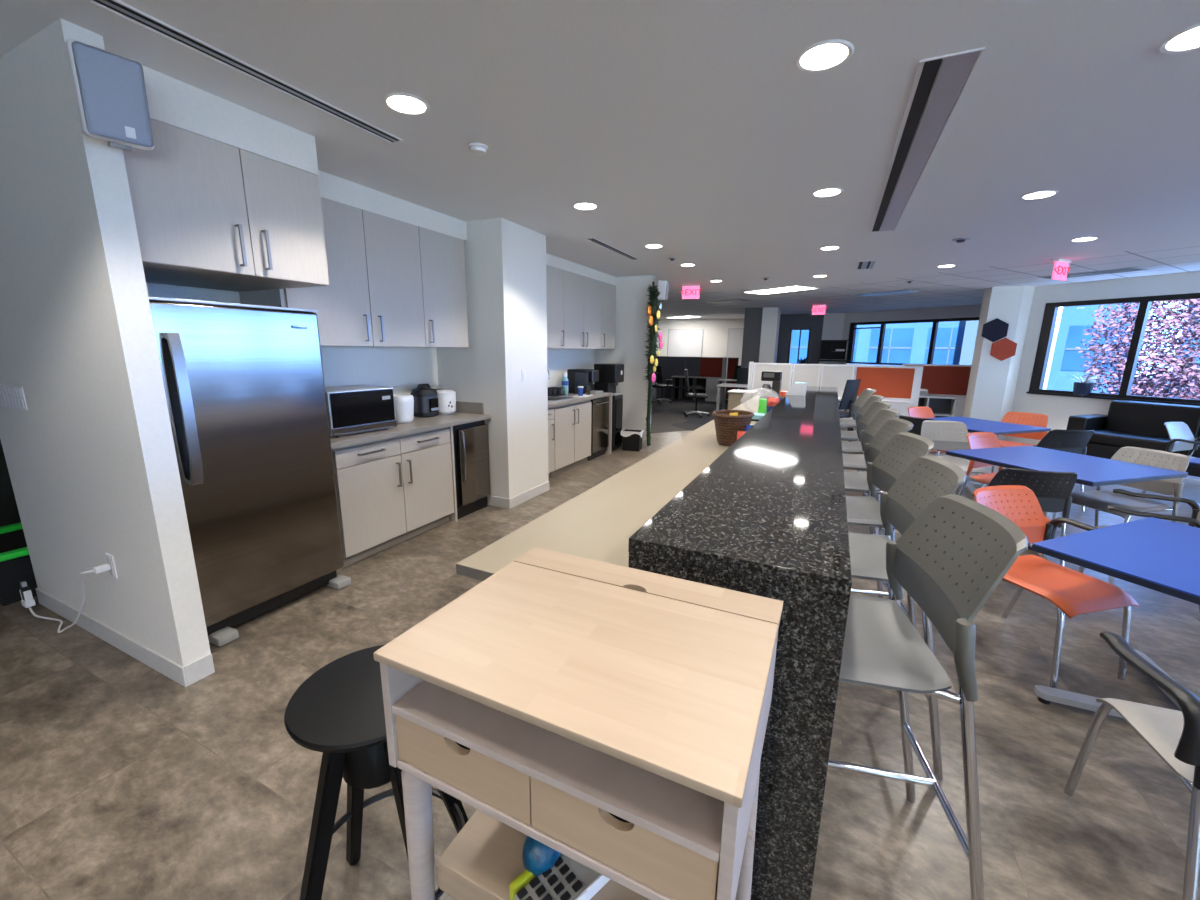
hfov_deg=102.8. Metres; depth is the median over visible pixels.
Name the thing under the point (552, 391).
dish rack
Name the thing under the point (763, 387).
wall
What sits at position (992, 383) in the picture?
wall pillar
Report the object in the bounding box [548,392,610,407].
countertop
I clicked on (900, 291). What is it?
ceiling vent
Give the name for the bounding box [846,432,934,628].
bar stool
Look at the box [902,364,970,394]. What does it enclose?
wall
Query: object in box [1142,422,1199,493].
chair
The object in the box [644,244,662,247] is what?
recessed light
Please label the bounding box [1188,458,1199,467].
cafe table
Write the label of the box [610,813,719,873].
drawer
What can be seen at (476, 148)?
smoke detector
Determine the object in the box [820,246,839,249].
recessed light
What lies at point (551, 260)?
trim
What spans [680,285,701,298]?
exit sign
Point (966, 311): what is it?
wall
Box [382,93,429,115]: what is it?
recessed light
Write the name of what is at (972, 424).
cafe table
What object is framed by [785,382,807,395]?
paper tray
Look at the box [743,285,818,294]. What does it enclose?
ceiling troffer
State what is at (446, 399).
canister
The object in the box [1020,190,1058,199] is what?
recessed light
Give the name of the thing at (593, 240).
ceiling vent
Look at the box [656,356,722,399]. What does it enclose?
cubicle partition
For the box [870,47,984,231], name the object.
ceiling vent
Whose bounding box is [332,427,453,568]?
base cabinet
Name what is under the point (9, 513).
wall
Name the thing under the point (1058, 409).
wall
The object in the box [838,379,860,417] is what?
office chair
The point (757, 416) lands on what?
flat box
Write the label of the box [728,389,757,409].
base cabinet
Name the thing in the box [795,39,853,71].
recessed light
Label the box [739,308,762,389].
wall
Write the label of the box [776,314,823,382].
wall
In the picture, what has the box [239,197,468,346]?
upper cabinet
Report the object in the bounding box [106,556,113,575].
socket
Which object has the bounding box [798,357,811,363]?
potted plant
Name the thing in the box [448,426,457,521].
end panel
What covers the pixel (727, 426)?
wicker basket
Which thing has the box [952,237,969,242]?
ceiling sensor
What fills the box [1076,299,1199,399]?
tree
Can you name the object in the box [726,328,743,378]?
whiteboard
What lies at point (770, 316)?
wall
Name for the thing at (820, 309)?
exit sign
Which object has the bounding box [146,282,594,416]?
wall
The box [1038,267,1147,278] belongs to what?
ceiling vent
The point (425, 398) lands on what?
pressure cooker
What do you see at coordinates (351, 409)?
microwave
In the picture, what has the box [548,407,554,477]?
base cabinet
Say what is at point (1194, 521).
chair
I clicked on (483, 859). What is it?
shelf
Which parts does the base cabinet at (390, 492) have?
drawer, door, handle, handle, handle, drawer, door, handle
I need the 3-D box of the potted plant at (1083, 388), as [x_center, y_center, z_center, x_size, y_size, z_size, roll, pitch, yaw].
[7.709,-1.054,7.580,0.520,0.373,0.506,-8,15,-35]
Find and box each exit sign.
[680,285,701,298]
[811,304,826,314]
[1052,259,1071,280]
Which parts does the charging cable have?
cord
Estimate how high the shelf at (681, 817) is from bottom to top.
0.015 m
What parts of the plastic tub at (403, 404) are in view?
lid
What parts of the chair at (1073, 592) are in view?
backrest, leg, armrest, leg, seat, armrest, leg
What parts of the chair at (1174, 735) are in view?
leg, seat, armrest, leg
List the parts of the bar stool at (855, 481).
seat, leg, backrest, leg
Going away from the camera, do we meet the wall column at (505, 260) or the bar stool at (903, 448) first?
the bar stool at (903, 448)
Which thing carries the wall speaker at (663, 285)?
attached to the wall at (631, 329)
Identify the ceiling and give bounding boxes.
[0,0,1199,319]
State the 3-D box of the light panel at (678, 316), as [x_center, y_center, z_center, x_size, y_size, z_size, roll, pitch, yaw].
[2.868,-4.565,16.455,0.570,0.007,1.170,-6,14,-29]
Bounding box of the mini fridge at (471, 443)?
[453,420,489,518]
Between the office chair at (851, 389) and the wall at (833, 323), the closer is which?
the office chair at (851, 389)
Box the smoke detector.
[468,143,487,154]
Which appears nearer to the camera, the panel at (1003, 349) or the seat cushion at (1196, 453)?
the seat cushion at (1196, 453)
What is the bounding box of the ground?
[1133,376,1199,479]
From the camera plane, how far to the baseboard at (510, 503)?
4.85 m
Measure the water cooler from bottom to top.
1.310 m
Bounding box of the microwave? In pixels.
[325,385,396,436]
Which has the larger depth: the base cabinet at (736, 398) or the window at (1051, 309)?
the base cabinet at (736, 398)
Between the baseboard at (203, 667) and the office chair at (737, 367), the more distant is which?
the office chair at (737, 367)
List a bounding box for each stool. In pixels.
[284,645,467,899]
[828,494,1027,899]
[840,388,876,470]
[841,395,883,440]
[841,400,891,534]
[842,408,900,534]
[844,418,913,540]
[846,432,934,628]
[848,455,965,780]
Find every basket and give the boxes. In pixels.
[509,853,609,899]
[712,410,754,445]
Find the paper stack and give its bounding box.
[919,389,927,395]
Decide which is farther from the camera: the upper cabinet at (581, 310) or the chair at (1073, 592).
the upper cabinet at (581, 310)
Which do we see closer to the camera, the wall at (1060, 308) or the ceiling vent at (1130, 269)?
the ceiling vent at (1130, 269)
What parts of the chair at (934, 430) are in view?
backrest, seat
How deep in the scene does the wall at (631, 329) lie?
7.64 m
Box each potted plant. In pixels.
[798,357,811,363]
[1070,374,1097,395]
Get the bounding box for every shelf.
[392,681,723,861]
[437,809,649,899]
[933,413,954,416]
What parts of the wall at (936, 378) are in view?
frame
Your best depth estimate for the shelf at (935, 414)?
9.32 m
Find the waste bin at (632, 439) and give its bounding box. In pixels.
[621,429,643,451]
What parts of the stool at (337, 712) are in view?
leg, seat, leg, leg, leg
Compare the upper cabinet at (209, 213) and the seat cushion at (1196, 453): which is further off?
the seat cushion at (1196, 453)
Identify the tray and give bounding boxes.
[586,390,602,393]
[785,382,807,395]
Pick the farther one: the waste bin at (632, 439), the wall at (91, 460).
the waste bin at (632, 439)
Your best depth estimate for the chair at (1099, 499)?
3.68 m
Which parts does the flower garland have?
flower, flower, flower, flower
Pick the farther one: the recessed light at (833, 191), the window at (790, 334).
the window at (790, 334)
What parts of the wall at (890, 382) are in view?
panel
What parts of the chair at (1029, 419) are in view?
seat, backrest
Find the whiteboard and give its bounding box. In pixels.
[667,329,702,356]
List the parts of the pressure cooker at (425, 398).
lid handle, lid, control panel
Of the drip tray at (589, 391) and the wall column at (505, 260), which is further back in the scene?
the drip tray at (589, 391)
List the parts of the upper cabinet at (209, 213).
door, handle, handle, door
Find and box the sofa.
[1066,400,1199,476]
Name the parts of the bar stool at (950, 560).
seat, leg, leg, backrest, leg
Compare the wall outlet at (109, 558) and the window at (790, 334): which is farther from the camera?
the window at (790, 334)
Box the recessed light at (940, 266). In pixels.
[937,265,955,267]
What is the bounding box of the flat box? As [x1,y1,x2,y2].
[751,413,764,421]
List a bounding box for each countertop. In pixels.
[330,401,490,449]
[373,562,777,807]
[456,396,766,580]
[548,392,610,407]
[628,386,851,899]
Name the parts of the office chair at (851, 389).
seat, stem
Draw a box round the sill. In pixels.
[1026,391,1199,405]
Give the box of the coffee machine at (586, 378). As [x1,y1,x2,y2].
[567,369,602,393]
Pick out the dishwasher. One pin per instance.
(600, 406)
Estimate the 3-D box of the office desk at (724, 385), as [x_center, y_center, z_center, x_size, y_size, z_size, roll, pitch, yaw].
[3.306,-1.243,11.826,0.750,0.730,0.800,6,13,25]
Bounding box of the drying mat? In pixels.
[571,394,592,397]
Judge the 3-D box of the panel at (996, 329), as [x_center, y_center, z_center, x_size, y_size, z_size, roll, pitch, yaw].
[6.781,-2.057,8.222,0.346,0.400,0.020,6,13,25]
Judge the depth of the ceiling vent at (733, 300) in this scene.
10.96 m
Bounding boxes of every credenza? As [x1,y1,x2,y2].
[671,376,721,401]
[838,398,912,430]
[918,395,965,431]
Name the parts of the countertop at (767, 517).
panel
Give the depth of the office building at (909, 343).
25.43 m
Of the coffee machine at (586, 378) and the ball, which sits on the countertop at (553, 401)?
the coffee machine at (586, 378)
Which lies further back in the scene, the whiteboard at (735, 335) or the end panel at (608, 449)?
the whiteboard at (735, 335)
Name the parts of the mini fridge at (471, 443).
handle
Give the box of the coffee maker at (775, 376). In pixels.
[759,371,781,398]
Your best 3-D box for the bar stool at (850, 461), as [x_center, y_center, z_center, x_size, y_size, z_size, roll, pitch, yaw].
[1.844,0.259,3.621,0.650,1.147,0.513,4,12,17]
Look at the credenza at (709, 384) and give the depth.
15.22 m
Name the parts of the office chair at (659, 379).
backrest, seat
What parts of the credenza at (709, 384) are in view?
door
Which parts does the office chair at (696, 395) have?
backrest, seat, armrest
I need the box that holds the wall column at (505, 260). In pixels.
[436,218,548,504]
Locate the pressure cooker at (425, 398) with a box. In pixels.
[411,383,438,416]
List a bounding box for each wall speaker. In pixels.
[65,39,153,150]
[654,280,669,300]
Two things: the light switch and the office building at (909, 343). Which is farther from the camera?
the office building at (909, 343)
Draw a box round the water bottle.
[561,373,567,394]
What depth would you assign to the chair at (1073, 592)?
2.43 m
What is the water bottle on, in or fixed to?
on the countertop at (553, 401)
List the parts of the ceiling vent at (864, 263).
blade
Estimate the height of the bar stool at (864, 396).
1.147 m
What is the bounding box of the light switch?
[0,384,27,409]
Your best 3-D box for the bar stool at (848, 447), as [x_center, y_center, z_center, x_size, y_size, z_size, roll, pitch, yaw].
[2.104,0.150,4.153,0.650,1.147,0.513,4,12,15]
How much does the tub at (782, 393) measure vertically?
0.167 m
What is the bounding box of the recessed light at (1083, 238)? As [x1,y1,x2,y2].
[1070,237,1099,241]
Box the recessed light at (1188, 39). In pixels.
[1158,23,1199,53]
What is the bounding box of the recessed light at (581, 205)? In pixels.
[572,202,597,209]
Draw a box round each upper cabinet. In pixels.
[123,118,328,291]
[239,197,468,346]
[546,265,615,348]
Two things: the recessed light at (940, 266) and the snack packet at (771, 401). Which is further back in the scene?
the recessed light at (940, 266)
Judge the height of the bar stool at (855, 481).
1.147 m
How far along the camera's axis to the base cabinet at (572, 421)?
6.15 m
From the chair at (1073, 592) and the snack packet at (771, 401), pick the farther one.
the snack packet at (771, 401)
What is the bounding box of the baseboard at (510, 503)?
[492,481,548,508]
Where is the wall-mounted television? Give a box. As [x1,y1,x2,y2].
[818,340,849,361]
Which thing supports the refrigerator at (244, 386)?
on the floor at (120, 779)
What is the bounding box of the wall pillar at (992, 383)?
[962,286,1034,440]
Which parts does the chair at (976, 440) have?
leg, seat, backrest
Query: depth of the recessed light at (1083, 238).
4.70 m
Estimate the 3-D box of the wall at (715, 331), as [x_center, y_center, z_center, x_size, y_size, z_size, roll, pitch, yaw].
[3.033,-3.534,18.001,5.600,2.660,0.100,6,13,25]
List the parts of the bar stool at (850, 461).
seat, leg, backrest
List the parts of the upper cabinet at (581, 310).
door, door, door, door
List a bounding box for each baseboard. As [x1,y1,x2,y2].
[36,588,214,686]
[492,481,548,508]
[642,440,646,446]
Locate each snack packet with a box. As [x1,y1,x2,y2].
[737,431,745,439]
[766,397,781,412]
[767,397,779,405]
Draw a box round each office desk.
[716,383,751,410]
[717,379,738,403]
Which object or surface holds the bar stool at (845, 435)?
on the floor at (120, 779)
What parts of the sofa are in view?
armrest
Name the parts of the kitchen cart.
panel, leg, drawer, panel, shelf rail, drawer, panel, leg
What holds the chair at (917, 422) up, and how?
on the floor at (120, 779)
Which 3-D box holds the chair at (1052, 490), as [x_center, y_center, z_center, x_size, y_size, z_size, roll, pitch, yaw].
[2.878,0.483,3.380,0.514,0.833,0.599,4,12,16]
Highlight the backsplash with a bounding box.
[456,401,483,413]
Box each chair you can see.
[652,365,673,403]
[684,369,709,417]
[725,365,740,401]
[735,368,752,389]
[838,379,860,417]
[899,415,953,456]
[908,407,943,437]
[921,420,985,494]
[958,432,1050,518]
[973,485,1138,688]
[975,412,1047,474]
[988,468,1077,565]
[1033,429,1094,510]
[1052,446,1189,526]
[1064,631,1199,899]
[1078,489,1199,611]
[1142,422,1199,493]
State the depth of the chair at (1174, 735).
1.36 m
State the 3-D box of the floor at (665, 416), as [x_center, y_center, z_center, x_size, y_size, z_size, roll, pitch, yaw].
[2.990,-0.957,12.464,12.700,0.100,10.850,6,13,25]
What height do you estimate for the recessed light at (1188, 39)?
0.006 m
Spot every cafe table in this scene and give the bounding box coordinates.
[928,416,1050,496]
[946,446,1187,564]
[1031,517,1199,717]
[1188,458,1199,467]
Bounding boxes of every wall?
[0,18,210,666]
[0,439,20,526]
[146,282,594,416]
[595,275,655,439]
[656,318,743,393]
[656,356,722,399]
[725,357,738,400]
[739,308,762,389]
[752,363,854,430]
[759,307,780,362]
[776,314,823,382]
[819,313,844,386]
[839,304,981,400]
[854,365,922,406]
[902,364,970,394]
[1006,271,1199,444]
[1043,307,1062,388]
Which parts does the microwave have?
door, panel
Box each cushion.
[1089,430,1178,453]
[1104,400,1199,438]
[1179,445,1199,457]
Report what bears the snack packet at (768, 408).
in the plastic bag
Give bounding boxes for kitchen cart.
[373,547,782,899]
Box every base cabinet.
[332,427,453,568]
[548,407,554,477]
[550,400,591,476]
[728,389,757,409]
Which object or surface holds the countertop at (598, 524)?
on the floor at (120, 779)
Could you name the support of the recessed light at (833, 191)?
in the ceiling
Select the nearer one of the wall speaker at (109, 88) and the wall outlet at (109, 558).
the wall speaker at (109, 88)
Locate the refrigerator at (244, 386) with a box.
[148,296,350,646]
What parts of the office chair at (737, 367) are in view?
backrest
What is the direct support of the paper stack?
on the credenza at (941, 406)
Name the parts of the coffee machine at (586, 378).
panel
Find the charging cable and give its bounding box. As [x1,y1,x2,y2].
[19,564,110,632]
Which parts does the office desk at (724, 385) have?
leg, leg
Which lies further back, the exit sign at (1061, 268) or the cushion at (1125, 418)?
the cushion at (1125, 418)
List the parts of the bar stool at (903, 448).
seat, leg, leg, backrest, leg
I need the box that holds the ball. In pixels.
[522,836,560,875]
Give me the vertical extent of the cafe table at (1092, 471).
0.741 m
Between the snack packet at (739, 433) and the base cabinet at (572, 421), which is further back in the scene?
the base cabinet at (572, 421)
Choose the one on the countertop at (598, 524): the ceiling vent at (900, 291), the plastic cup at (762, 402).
the plastic cup at (762, 402)
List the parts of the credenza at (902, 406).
door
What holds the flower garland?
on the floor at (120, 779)
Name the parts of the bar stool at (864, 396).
seat, backrest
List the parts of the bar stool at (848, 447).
seat, backrest, leg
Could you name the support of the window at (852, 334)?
in the wall at (966, 311)
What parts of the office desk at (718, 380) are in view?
leg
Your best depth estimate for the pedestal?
15.33 m
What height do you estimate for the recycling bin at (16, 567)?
0.330 m
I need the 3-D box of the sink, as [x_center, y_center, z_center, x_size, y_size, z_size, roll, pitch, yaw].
[-0.644,-0.652,6.183,0.440,0.040,0.520,6,13,25]
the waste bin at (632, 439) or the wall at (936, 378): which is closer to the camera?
the waste bin at (632, 439)
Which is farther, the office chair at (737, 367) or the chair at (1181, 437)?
the office chair at (737, 367)
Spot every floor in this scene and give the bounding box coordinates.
[0,431,1199,899]
[650,397,958,438]
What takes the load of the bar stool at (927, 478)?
on the floor at (120, 779)
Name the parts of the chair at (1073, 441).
backrest, leg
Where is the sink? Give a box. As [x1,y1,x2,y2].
[548,396,574,400]
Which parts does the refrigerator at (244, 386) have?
handle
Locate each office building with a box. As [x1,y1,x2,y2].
[789,303,1139,393]
[959,320,978,364]
[1168,306,1199,397]
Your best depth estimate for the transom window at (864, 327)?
13.48 m
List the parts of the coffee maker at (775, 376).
steel panel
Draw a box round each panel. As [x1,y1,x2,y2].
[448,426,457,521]
[603,392,611,453]
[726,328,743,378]
[981,318,1008,341]
[990,338,1016,360]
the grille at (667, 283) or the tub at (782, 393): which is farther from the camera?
the grille at (667, 283)
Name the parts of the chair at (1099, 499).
leg, seat, leg, backrest, leg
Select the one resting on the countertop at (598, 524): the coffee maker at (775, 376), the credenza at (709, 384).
the coffee maker at (775, 376)
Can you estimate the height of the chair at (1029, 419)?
0.833 m
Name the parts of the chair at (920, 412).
backrest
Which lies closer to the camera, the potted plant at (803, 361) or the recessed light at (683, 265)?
the recessed light at (683, 265)
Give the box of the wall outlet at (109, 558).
[105,553,117,578]
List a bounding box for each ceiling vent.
[86,0,402,143]
[586,238,638,259]
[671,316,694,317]
[707,299,748,302]
[855,260,876,269]
[856,290,917,295]
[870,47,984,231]
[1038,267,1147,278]
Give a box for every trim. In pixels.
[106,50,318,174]
[318,170,466,240]
[546,253,615,284]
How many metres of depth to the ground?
28.87 m
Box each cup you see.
[577,386,582,395]
[758,399,766,413]
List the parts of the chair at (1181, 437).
backrest, armrest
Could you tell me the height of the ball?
0.076 m
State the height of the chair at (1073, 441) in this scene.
0.833 m
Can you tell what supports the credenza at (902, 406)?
on the floor at (120, 779)
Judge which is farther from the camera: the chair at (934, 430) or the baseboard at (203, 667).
the chair at (934, 430)
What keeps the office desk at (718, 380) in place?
on the floor at (665, 416)
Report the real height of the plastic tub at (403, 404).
0.228 m
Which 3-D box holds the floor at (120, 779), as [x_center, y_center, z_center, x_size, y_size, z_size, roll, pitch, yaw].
[2.051,1.176,2.293,20.000,0.100,15.400,6,13,25]
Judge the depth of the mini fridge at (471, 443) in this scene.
4.47 m
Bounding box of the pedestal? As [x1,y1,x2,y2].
[652,383,656,398]
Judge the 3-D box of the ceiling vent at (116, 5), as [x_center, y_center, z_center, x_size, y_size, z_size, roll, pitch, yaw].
[-1.719,-1.453,1.427,0.090,0.006,2.760,6,13,25]
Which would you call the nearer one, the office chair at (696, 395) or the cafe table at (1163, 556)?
the cafe table at (1163, 556)
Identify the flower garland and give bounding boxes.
[644,281,662,447]
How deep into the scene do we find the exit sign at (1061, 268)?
5.75 m
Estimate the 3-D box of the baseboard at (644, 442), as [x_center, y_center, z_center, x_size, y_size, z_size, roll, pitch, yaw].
[0.669,-0.128,7.917,0.310,0.100,0.130,6,13,25]
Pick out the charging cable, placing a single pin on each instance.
(27, 601)
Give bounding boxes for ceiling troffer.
[666,316,701,318]
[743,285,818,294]
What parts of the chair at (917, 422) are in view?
backrest, seat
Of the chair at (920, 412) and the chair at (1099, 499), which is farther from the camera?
the chair at (920, 412)
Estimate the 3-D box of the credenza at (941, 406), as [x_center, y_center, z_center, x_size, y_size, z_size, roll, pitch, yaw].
[6.584,-0.696,9.415,1.000,0.730,0.380,6,13,25]
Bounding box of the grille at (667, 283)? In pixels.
[665,281,669,299]
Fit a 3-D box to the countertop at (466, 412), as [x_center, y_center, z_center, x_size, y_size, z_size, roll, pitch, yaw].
[-1.703,-0.255,3.993,0.645,0.148,1.672,6,13,25]
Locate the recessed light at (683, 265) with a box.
[680,264,694,266]
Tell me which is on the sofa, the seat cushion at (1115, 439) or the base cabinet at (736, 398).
the seat cushion at (1115, 439)
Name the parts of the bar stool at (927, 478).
seat, leg, backrest, leg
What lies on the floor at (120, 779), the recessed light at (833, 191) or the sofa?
the sofa
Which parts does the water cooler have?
door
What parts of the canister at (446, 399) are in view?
lid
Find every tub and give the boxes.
[394,395,413,422]
[780,391,786,398]
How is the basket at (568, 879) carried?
on the kitchen cart
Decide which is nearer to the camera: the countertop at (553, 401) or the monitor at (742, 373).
the countertop at (553, 401)
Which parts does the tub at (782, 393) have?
lid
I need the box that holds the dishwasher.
[587,396,610,460]
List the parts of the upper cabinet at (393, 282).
door, handle, handle, door, handle, door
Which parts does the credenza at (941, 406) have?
door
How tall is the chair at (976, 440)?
0.833 m
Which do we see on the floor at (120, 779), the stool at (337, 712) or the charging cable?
the stool at (337, 712)
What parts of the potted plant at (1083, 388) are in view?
pot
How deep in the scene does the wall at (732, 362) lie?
14.91 m
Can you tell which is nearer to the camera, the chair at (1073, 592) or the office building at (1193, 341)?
the chair at (1073, 592)
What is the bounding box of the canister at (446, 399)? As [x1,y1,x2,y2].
[437,390,455,414]
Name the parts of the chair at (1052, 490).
backrest, leg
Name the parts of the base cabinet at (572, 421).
door, door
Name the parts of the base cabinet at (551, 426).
drawer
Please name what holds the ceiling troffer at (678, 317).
attached to the ceiling
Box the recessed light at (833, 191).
[811,187,843,196]
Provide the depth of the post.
14.75 m
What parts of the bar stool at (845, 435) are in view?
seat, backrest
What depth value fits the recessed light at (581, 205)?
3.80 m
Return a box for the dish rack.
[548,387,565,395]
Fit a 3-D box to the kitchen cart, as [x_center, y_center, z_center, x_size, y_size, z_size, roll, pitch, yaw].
[-0.009,0.842,1.023,0.622,1.040,0.505,6,13,25]
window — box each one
[787,329,810,363]
[846,317,979,364]
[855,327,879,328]
[1029,293,1199,403]
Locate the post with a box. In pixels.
[722,357,726,394]
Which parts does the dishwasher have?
door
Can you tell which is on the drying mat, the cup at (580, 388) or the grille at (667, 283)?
the cup at (580, 388)
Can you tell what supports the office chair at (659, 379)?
on the floor at (665, 416)
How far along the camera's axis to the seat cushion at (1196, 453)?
6.01 m
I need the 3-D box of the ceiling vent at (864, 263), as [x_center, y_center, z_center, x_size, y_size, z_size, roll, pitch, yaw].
[3.455,-2.405,6.233,0.220,0.006,0.630,6,13,25]
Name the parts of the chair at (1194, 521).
leg, armrest, armrest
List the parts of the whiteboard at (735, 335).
frame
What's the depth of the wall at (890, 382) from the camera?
8.59 m
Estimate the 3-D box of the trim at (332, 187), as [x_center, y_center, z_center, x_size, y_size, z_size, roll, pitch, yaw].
[-1.789,-1.849,3.676,0.450,0.160,1.745,6,13,25]
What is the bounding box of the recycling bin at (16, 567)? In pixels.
[0,522,37,605]
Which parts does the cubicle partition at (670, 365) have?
panel, panel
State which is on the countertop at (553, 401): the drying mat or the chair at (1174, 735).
the drying mat
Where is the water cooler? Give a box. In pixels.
[594,363,623,449]
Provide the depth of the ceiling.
2.40 m

